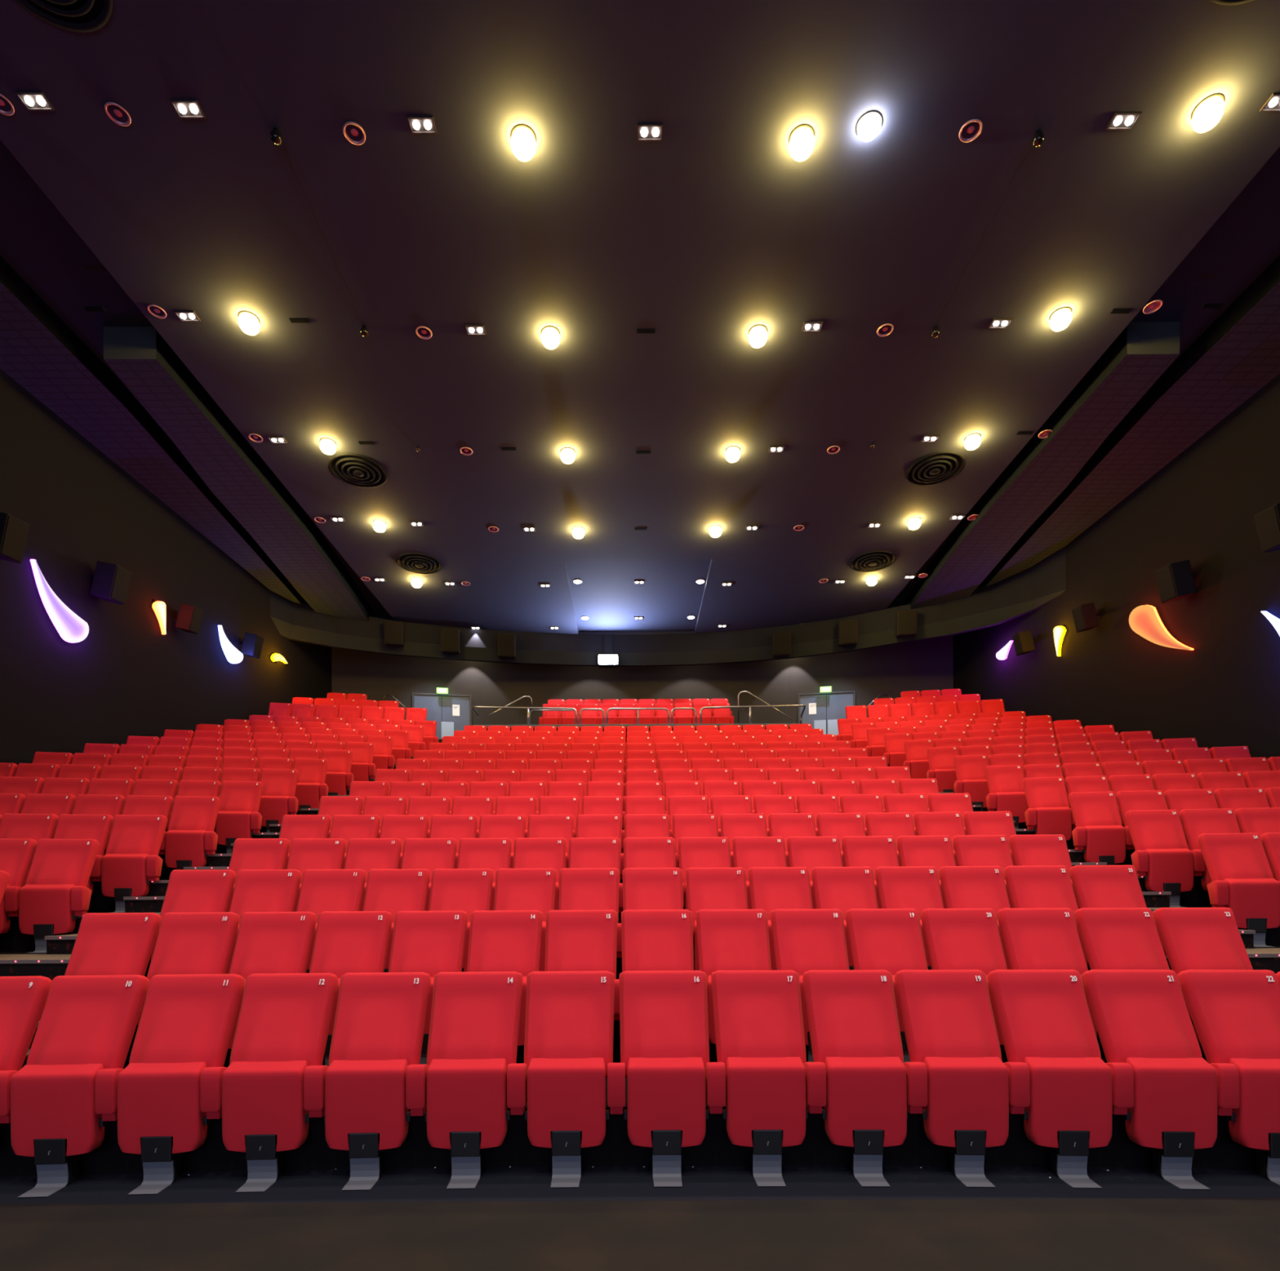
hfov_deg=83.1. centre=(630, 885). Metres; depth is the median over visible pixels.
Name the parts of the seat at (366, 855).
backrest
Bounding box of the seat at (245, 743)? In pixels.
[221,738,254,757]
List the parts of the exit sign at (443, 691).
light panel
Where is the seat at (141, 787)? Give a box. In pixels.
[132,778,178,831]
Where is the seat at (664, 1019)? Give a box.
[618,970,725,1186]
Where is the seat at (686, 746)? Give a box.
[682,742,708,758]
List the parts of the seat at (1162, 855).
armrest, backrest, foot plate, armrest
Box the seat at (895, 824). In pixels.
[864,812,915,866]
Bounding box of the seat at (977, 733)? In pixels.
[967,729,995,744]
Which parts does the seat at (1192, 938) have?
backrest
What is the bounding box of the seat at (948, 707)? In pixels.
[934,701,958,719]
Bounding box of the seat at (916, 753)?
[903,738,933,778]
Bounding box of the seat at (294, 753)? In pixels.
[288,748,320,768]
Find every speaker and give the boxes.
[0,511,29,563]
[90,560,132,604]
[173,603,203,634]
[238,631,264,658]
[383,620,404,646]
[440,627,460,653]
[497,633,515,657]
[772,631,791,656]
[838,619,857,645]
[895,609,917,637]
[1012,629,1037,655]
[1071,602,1101,632]
[1154,559,1196,603]
[1253,503,1279,553]
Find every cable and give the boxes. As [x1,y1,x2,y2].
[282,142,365,326]
[937,146,1032,326]
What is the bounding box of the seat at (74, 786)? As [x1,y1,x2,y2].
[40,777,89,813]
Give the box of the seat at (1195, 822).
[1178,808,1240,890]
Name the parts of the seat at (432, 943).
foot plate, backrest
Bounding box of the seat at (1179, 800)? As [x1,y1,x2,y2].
[1164,788,1239,850]
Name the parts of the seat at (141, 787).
backrest, armrest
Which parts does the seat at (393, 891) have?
backrest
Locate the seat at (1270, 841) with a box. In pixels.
[1260,832,1279,880]
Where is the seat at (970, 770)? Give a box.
[953,755,989,811]
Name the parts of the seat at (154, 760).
backrest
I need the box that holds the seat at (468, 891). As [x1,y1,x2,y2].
[428,868,493,972]
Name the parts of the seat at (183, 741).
backrest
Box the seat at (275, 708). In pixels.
[267,702,292,720]
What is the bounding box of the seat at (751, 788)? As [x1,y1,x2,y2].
[741,780,779,813]
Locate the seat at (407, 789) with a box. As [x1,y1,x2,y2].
[389,781,428,814]
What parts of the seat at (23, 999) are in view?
armrest, backrest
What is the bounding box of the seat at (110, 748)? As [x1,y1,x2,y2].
[83,742,119,764]
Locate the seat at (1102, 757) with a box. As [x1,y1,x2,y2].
[1096,750,1134,774]
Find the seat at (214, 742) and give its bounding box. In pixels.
[191,737,223,747]
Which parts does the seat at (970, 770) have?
armrest, backrest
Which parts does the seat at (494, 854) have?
backrest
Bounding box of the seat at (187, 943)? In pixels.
[137,911,239,1025]
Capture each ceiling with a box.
[0,0,1279,634]
[0,281,301,604]
[103,326,377,621]
[901,321,1179,608]
[985,281,1279,586]
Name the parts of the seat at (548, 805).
backrest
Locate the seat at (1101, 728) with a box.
[1084,724,1115,738]
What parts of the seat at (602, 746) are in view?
backrest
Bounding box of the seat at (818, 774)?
[802,767,837,795]
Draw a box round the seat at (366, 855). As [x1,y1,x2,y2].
[343,838,402,911]
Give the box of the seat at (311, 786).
[293,758,328,814]
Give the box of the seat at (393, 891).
[363,868,430,972]
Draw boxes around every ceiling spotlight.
[237,311,260,335]
[319,437,336,454]
[373,519,386,532]
[411,577,422,587]
[510,124,536,161]
[541,325,559,349]
[560,447,575,463]
[572,526,584,538]
[709,524,721,537]
[724,445,740,462]
[748,324,767,347]
[788,124,814,161]
[855,110,883,141]
[866,575,877,586]
[907,516,920,529]
[964,432,981,450]
[1049,306,1071,331]
[1191,93,1225,133]
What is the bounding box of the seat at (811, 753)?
[806,748,836,767]
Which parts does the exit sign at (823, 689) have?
light panel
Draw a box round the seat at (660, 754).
[656,750,684,769]
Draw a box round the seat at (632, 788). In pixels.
[625,781,667,813]
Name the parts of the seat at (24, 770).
backrest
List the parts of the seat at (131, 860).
foot plate, backrest, armrest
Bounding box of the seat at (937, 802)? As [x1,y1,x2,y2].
[927,792,973,835]
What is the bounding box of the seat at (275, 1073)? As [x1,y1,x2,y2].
[222,973,338,1191]
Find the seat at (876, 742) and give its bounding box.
[866,727,891,756]
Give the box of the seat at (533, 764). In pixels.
[528,759,559,781]
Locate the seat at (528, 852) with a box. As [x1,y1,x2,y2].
[512,837,566,910]
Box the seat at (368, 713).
[360,706,382,723]
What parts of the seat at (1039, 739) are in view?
backrest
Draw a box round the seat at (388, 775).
[374,768,410,796]
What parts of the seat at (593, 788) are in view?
backrest, armrest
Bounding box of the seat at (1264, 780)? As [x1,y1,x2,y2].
[1242,770,1279,790]
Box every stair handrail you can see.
[382,694,406,708]
[486,695,532,716]
[737,690,792,722]
[866,693,890,708]
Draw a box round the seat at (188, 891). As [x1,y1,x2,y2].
[149,869,236,960]
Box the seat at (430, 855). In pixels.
[400,838,457,911]
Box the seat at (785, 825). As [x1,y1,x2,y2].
[768,813,816,866]
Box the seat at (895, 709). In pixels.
[888,703,911,720]
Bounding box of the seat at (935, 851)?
[896,835,955,908]
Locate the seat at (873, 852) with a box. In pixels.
[841,835,898,908]
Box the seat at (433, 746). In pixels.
[428,742,456,759]
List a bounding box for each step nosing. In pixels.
[0,959,69,963]
[44,935,76,939]
[123,896,164,899]
[151,880,168,883]
[183,866,228,869]
[208,853,231,856]
[253,832,279,835]
[269,823,281,826]
[300,808,319,810]
[938,791,953,793]
[972,804,981,807]
[1015,828,1033,831]
[1067,849,1082,852]
[1071,862,1106,865]
[1142,891,1171,894]
[1165,952,1279,958]
[1238,929,1255,933]
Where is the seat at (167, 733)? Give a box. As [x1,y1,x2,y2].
[163,728,194,755]
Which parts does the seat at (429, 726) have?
backrest, armrest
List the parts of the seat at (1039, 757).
backrest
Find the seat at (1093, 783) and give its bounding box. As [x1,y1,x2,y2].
[1064,775,1124,826]
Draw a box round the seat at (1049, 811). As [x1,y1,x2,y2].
[1022,776,1075,839]
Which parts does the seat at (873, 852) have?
backrest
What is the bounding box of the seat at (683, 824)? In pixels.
[671,813,718,867]
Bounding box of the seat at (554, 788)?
[547,781,584,814]
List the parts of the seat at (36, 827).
backrest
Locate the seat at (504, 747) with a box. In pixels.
[485,742,513,759]
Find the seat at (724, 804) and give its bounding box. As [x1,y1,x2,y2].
[710,795,751,836]
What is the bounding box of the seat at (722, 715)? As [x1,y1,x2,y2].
[711,702,733,724]
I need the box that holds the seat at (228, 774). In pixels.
[218,767,260,797]
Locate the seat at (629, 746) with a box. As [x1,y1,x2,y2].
[626,742,657,768]
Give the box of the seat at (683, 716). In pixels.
[674,702,694,724]
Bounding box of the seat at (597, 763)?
[593,759,625,795]
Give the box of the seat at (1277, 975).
[1275,971,1279,986]
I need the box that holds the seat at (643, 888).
[622,867,693,926]
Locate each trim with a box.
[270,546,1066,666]
[473,723,799,728]
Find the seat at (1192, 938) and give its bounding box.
[1152,907,1253,1043]
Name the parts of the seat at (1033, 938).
backrest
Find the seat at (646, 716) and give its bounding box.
[636,703,657,724]
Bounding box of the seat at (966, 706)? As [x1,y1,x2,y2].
[957,700,981,715]
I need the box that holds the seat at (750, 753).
[746,749,775,768]
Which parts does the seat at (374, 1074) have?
foot plate, backrest, armrest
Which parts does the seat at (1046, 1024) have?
backrest, foot plate, armrest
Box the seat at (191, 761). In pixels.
[185,755,222,768]
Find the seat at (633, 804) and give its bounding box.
[624,795,671,836]
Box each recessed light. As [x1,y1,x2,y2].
[0,93,14,115]
[15,91,54,111]
[104,102,131,126]
[146,304,166,318]
[169,99,205,118]
[173,311,200,321]
[248,433,262,442]
[267,436,287,443]
[314,516,325,523]
[329,516,346,521]
[342,121,365,145]
[360,577,370,581]
[373,577,386,581]
[406,115,436,133]
[408,521,423,526]
[415,326,432,339]
[444,582,455,585]
[459,447,472,455]
[461,581,470,586]
[465,324,486,335]
[470,626,480,629]
[488,526,498,532]
[522,526,536,531]
[539,583,551,587]
[549,626,559,629]
[573,579,582,583]
[581,616,588,619]
[634,580,644,584]
[634,616,643,619]
[637,123,662,141]
[687,615,694,618]
[695,579,704,583]
[717,624,727,627]
[720,582,732,586]
[745,525,759,530]
[768,445,784,453]
[793,524,804,530]
[801,321,822,332]
[818,578,827,582]
[826,445,839,453]
[834,579,846,583]
[866,523,881,528]
[876,323,893,337]
[902,574,915,578]
[918,573,928,577]
[920,435,939,442]
[949,515,965,519]
[959,119,982,142]
[967,514,978,520]
[988,318,1013,328]
[1038,429,1052,438]
[1106,111,1142,130]
[1142,299,1163,314]
[1259,93,1279,111]
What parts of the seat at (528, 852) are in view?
backrest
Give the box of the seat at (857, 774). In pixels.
[838,766,874,794]
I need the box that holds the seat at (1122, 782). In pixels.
[1107,773,1168,826]
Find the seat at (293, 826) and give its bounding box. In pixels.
[279,814,331,869]
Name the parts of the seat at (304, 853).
backrest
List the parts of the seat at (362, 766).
backrest, armrest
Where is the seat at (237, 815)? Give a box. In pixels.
[215,780,263,853]
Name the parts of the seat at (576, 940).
backrest, armrest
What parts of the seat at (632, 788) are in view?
backrest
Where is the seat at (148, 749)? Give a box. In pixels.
[118,743,155,765]
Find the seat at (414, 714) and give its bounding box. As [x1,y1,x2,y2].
[405,707,426,724]
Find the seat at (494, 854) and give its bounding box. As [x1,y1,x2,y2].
[457,837,511,910]
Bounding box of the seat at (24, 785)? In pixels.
[0,776,44,813]
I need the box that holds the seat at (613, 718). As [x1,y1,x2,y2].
[599,703,618,724]
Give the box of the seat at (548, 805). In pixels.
[538,795,579,866]
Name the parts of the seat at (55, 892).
foot plate, backrest, armrest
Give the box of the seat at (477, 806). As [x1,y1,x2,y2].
[451,795,493,838]
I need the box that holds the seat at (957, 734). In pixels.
[939,730,967,746]
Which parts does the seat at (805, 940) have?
backrest, foot plate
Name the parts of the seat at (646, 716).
backrest, armrest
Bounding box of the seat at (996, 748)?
[991,743,1025,764]
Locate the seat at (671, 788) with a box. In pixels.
[663,781,701,814]
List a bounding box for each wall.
[0,368,332,765]
[331,635,953,739]
[952,373,1279,759]
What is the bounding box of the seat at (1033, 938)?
[996,907,1097,1036]
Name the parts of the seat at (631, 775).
backrest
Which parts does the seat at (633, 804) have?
backrest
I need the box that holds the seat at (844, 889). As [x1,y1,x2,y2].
[811,866,878,969]
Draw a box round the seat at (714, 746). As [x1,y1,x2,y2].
[710,742,737,758]
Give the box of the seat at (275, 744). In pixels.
[253,739,284,756]
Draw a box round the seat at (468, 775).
[447,768,482,796]
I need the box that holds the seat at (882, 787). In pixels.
[858,778,898,812]
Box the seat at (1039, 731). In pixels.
[1024,727,1059,755]
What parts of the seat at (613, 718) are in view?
backrest, armrest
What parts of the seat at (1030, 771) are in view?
backrest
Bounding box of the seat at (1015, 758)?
[988,753,1025,777]
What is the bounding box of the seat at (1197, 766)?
[1182,758,1227,775]
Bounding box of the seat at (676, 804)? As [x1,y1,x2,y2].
[667,795,708,865]
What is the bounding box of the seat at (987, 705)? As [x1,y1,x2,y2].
[980,698,1004,716]
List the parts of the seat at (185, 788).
backrest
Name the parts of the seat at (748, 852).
backrest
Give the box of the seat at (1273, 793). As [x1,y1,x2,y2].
[1264,786,1279,807]
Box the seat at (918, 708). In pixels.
[911,702,934,719]
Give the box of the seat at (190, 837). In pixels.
[164,795,220,869]
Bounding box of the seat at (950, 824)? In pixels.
[913,811,965,866]
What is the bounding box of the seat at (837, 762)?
[821,756,853,779]
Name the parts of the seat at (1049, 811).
armrest, backrest, armrest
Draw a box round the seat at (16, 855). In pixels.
[0,838,37,933]
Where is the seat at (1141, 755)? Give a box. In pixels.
[1133,748,1173,773]
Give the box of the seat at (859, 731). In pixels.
[849,722,874,747]
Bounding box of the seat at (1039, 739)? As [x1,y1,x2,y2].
[1024,734,1062,766]
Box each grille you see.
[111,566,132,604]
[189,607,203,633]
[253,635,264,657]
[1012,633,1022,654]
[1071,606,1084,631]
[1154,564,1176,602]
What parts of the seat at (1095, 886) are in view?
backrest, armrest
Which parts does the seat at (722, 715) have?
backrest, armrest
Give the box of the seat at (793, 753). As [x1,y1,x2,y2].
[776,748,806,768]
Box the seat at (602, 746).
[598,742,626,773]
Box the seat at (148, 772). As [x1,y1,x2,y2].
[140,765,182,810]
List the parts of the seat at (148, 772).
backrest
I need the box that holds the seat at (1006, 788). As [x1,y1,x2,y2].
[984,764,1028,828]
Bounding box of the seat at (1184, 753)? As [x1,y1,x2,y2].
[1170,746,1211,771]
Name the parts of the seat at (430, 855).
backrest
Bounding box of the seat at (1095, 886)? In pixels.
[1068,865,1167,956]
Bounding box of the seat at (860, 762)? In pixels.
[854,755,887,779]
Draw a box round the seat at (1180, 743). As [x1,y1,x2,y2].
[1160,737,1198,751]
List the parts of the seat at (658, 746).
backrest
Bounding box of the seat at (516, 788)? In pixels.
[508,781,546,814]
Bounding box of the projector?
[598,634,617,667]
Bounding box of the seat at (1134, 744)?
[1125,738,1162,760]
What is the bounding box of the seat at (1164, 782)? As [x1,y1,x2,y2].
[1151,773,1218,808]
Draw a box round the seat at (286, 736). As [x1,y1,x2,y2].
[281,733,310,748]
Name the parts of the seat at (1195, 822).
backrest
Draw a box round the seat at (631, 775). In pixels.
[625,768,664,796]
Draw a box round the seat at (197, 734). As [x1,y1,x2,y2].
[193,730,223,739]
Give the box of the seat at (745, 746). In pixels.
[737,742,764,758]
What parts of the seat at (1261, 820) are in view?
backrest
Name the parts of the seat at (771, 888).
backrest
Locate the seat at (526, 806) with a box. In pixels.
[494,795,537,837]
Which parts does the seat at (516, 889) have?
backrest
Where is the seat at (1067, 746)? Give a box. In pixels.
[1057,741,1092,754]
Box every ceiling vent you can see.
[14,0,112,32]
[83,306,106,311]
[288,318,309,323]
[328,453,387,488]
[358,441,374,444]
[395,552,442,574]
[501,447,515,450]
[635,450,650,453]
[636,328,654,333]
[849,550,896,572]
[905,450,965,485]
[1016,431,1033,435]
[1110,308,1132,313]
[1200,302,1223,308]
[1210,0,1253,5]
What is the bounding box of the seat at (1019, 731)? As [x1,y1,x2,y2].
[995,728,1025,743]
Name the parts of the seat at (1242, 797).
backrest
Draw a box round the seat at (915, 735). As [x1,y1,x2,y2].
[911,731,938,746]
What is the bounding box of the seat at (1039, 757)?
[1023,752,1067,792]
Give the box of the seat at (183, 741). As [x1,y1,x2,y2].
[159,736,191,766]
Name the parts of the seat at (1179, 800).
backrest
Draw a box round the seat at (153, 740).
[126,735,159,753]
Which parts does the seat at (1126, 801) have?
backrest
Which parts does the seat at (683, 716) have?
backrest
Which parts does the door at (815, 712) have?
push plate, push plate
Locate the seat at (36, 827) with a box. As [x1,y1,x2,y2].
[0,813,58,886]
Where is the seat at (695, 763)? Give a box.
[690,758,721,781]
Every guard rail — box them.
[472,706,577,724]
[528,709,572,724]
[579,708,604,724]
[606,707,669,724]
[671,707,697,724]
[699,704,805,724]
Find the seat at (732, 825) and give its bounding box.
[720,813,767,867]
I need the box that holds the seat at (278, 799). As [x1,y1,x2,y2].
[257,768,298,832]
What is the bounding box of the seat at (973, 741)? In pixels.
[963,737,994,754]
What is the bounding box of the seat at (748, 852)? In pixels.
[732,836,786,909]
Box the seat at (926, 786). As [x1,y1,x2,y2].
[897,777,938,812]
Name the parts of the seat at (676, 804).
backrest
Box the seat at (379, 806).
[362,795,407,838]
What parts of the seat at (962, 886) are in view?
backrest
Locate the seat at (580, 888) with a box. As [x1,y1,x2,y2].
[558,867,622,957]
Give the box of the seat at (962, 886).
[938,866,1010,969]
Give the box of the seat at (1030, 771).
[1022,763,1071,808]
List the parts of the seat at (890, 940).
backrest, foot plate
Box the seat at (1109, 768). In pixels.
[1101,760,1144,790]
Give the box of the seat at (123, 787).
[87,777,134,814]
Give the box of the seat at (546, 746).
[542,742,568,759]
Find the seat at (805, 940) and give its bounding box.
[770,908,848,1062]
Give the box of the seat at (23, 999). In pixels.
[0,975,52,1127]
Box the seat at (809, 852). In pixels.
[786,835,842,908]
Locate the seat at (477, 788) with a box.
[468,781,506,814]
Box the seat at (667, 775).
[661,768,694,795]
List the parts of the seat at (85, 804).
backrest, armrest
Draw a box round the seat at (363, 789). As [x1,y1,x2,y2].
[349,781,389,814]
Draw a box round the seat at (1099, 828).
[1067,791,1133,865]
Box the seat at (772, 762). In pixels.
[755,757,787,780]
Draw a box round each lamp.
[30,559,88,642]
[151,599,166,634]
[217,625,243,663]
[271,653,288,663]
[995,640,1013,660]
[1053,625,1066,656]
[1128,604,1193,649]
[1261,611,1279,635]
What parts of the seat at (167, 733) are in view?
backrest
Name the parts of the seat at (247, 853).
backrest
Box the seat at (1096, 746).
[1091,740,1127,762]
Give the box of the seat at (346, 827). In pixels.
[329,814,380,869]
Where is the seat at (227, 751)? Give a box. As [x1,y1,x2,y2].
[220,746,256,768]
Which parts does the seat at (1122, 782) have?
backrest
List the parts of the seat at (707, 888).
backrest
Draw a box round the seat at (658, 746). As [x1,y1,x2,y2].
[654,742,680,781]
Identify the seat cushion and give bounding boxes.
[0,884,9,933]
[10,1063,104,1156]
[18,884,75,934]
[22,864,31,886]
[86,876,93,893]
[101,853,149,897]
[117,1062,207,1154]
[137,979,150,1025]
[151,927,159,959]
[164,830,206,868]
[215,810,252,844]
[222,1060,308,1151]
[226,883,235,911]
[226,924,239,973]
[228,978,245,1048]
[257,795,289,826]
[284,853,289,869]
[293,883,301,911]
[294,782,320,811]
[305,923,317,973]
[324,772,346,795]
[324,1059,408,1150]
[328,977,340,1034]
[341,853,346,869]
[350,762,368,781]
[360,883,366,911]
[368,755,388,777]
[384,922,394,968]
[391,747,405,764]
[398,853,402,868]
[408,742,420,756]
[422,736,433,750]
[423,977,434,1033]
[425,882,431,911]
[426,1057,507,1149]
[453,853,457,868]
[462,921,470,972]
[475,829,479,838]
[489,882,495,910]
[509,852,513,868]
[517,976,526,1045]
[524,829,527,837]
[527,1057,605,1147]
[538,921,546,971]
[542,716,558,724]
[554,881,559,910]
[561,716,574,724]
[564,852,568,867]
[581,716,595,724]
[600,716,615,724]
[619,716,634,724]
[626,1057,706,1146]
[639,716,653,724]
[657,716,671,724]
[676,716,692,724]
[684,882,687,909]
[693,920,699,970]
[697,715,711,724]
[706,975,715,1044]
[715,715,729,724]
[718,828,721,836]
[725,1057,805,1146]
[730,851,734,867]
[746,880,751,909]
[766,828,769,836]
[768,920,776,969]
[785,851,790,866]
[799,975,809,1044]
[809,880,816,908]
[815,827,818,836]
[824,1057,906,1146]
[840,733,852,741]
[840,851,845,866]
[843,920,853,965]
[854,739,868,747]
[871,745,885,756]
[874,880,881,908]
[888,751,906,766]
[892,974,904,1031]
[896,850,901,866]
[910,760,929,778]
[920,920,930,965]
[923,1057,1008,1146]
[934,768,957,793]
[938,880,946,908]
[953,850,958,866]
[962,779,989,808]
[986,974,1004,1044]
[995,791,1027,822]
[996,920,1010,969]
[1004,880,1013,907]
[1009,849,1015,866]
[1023,1057,1111,1147]
[1035,806,1071,839]
[1071,880,1079,909]
[1075,920,1087,965]
[1080,974,1097,1036]
[1084,825,1125,863]
[1125,1057,1217,1149]
[1145,848,1193,892]
[1192,1024,1200,1043]
[1201,864,1212,890]
[1224,878,1279,928]
[1228,1057,1279,1150]
[1266,857,1275,879]
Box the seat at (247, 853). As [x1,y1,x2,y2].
[226,838,290,911]
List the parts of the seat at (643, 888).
backrest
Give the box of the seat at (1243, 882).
[1197,832,1279,946]
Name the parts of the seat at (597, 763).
backrest, armrest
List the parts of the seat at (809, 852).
backrest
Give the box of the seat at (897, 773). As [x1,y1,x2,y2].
[874,766,911,793]
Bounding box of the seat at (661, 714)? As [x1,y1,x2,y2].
[655,702,676,724]
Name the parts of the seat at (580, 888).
backrest, armrest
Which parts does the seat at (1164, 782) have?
backrest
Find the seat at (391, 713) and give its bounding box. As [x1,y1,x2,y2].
[383,706,404,724]
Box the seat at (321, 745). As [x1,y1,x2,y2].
[315,741,345,759]
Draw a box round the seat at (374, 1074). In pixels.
[324,972,431,1190]
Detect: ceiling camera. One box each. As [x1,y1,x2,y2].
[270,127,282,146]
[360,324,368,337]
[931,325,940,337]
[1031,129,1044,147]
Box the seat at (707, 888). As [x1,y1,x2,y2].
[685,866,747,970]
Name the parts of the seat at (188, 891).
backrest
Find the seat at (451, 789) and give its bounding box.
[429,781,467,814]
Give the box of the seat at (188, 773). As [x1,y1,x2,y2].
[181,766,222,781]
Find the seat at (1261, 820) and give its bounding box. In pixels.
[1234,807,1279,879]
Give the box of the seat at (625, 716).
[617,703,636,724]
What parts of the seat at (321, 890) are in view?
backrest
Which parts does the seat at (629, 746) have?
backrest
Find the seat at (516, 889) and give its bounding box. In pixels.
[493,867,555,971]
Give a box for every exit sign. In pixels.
[436,687,448,693]
[820,686,831,692]
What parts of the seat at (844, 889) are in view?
backrest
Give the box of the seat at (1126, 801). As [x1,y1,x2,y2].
[1115,790,1186,852]
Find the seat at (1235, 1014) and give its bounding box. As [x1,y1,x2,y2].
[1177,969,1279,1185]
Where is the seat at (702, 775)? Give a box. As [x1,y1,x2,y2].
[696,768,729,795]
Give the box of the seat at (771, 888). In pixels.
[748,866,813,969]
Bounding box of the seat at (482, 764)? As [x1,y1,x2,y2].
[462,759,493,781]
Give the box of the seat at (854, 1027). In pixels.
[802,969,927,1186]
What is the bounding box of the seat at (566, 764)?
[560,759,591,782]
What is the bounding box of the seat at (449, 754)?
[444,750,474,768]
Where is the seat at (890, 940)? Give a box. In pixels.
[844,908,928,1062]
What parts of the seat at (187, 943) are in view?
backrest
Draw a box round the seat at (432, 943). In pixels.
[388,910,467,1064]
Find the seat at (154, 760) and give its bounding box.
[147,754,186,794]
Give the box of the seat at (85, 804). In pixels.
[71,794,125,856]
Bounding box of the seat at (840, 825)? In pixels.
[816,812,865,866]
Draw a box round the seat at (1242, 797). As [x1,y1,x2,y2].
[1213,787,1269,831]
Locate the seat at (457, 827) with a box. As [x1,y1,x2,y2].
[429,814,477,868]
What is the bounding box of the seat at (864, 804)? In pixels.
[839,794,884,835]
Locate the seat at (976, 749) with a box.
[958,745,991,765]
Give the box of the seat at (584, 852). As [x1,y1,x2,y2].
[568,837,622,912]
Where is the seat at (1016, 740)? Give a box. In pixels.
[993,735,1025,754]
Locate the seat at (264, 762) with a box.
[257,757,293,781]
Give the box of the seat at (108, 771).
[99,764,142,795]
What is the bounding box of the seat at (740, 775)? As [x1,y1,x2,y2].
[731,768,765,795]
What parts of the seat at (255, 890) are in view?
backrest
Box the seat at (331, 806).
[317,795,363,838]
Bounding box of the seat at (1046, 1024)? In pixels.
[986,969,1133,1187]
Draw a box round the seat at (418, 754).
[413,750,443,768]
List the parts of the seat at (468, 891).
backrest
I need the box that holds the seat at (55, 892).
[18,838,99,953]
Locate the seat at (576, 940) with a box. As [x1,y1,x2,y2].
[544,909,619,1019]
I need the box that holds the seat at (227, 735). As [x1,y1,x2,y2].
[222,731,253,748]
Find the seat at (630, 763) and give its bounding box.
[626,759,656,769]
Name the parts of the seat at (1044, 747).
backrest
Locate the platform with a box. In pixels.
[486,726,789,742]
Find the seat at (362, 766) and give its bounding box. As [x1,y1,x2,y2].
[345,742,375,781]
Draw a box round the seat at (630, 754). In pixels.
[626,750,654,759]
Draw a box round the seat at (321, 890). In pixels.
[296,868,366,973]
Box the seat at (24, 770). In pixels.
[14,763,60,792]
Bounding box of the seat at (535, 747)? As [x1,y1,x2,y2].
[514,742,541,759]
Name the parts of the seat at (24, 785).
backrest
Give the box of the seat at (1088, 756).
[1059,751,1097,765]
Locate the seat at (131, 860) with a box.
[101,814,167,912]
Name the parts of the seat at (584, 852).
backrest, armrest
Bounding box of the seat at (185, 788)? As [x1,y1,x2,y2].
[176,779,221,831]
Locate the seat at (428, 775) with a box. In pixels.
[410,768,446,796]
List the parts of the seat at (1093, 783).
backrest, armrest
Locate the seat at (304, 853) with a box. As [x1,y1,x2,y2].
[286,838,346,911]
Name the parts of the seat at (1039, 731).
backrest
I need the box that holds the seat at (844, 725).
[835,718,859,741]
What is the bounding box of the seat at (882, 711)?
[866,704,889,721]
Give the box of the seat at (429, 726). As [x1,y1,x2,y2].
[414,720,438,750]
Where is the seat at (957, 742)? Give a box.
[933,737,963,755]
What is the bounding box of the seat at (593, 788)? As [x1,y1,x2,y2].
[586,781,625,830]
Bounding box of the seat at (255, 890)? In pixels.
[226,869,302,973]
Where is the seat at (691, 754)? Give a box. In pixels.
[686,749,715,768]
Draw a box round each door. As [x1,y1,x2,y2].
[412,693,471,739]
[798,690,855,735]
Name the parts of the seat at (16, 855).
armrest, backrest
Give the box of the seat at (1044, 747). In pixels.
[1023,742,1064,778]
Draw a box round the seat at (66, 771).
[57,764,102,794]
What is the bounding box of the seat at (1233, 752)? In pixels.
[1208,746,1251,760]
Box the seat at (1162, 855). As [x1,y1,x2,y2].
[1124,808,1205,907]
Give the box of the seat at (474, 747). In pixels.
[457,742,484,759]
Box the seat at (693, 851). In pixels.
[677,836,731,909]
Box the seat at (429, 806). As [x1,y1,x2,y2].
[407,795,450,838]
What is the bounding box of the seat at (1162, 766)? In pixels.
[1142,760,1200,789]
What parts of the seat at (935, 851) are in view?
backrest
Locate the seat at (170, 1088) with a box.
[117,973,244,1194]
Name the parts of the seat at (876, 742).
armrest, backrest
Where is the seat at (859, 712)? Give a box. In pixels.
[844,705,866,723]
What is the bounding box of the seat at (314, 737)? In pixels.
[310,733,337,749]
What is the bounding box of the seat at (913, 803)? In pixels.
[883,793,928,835]

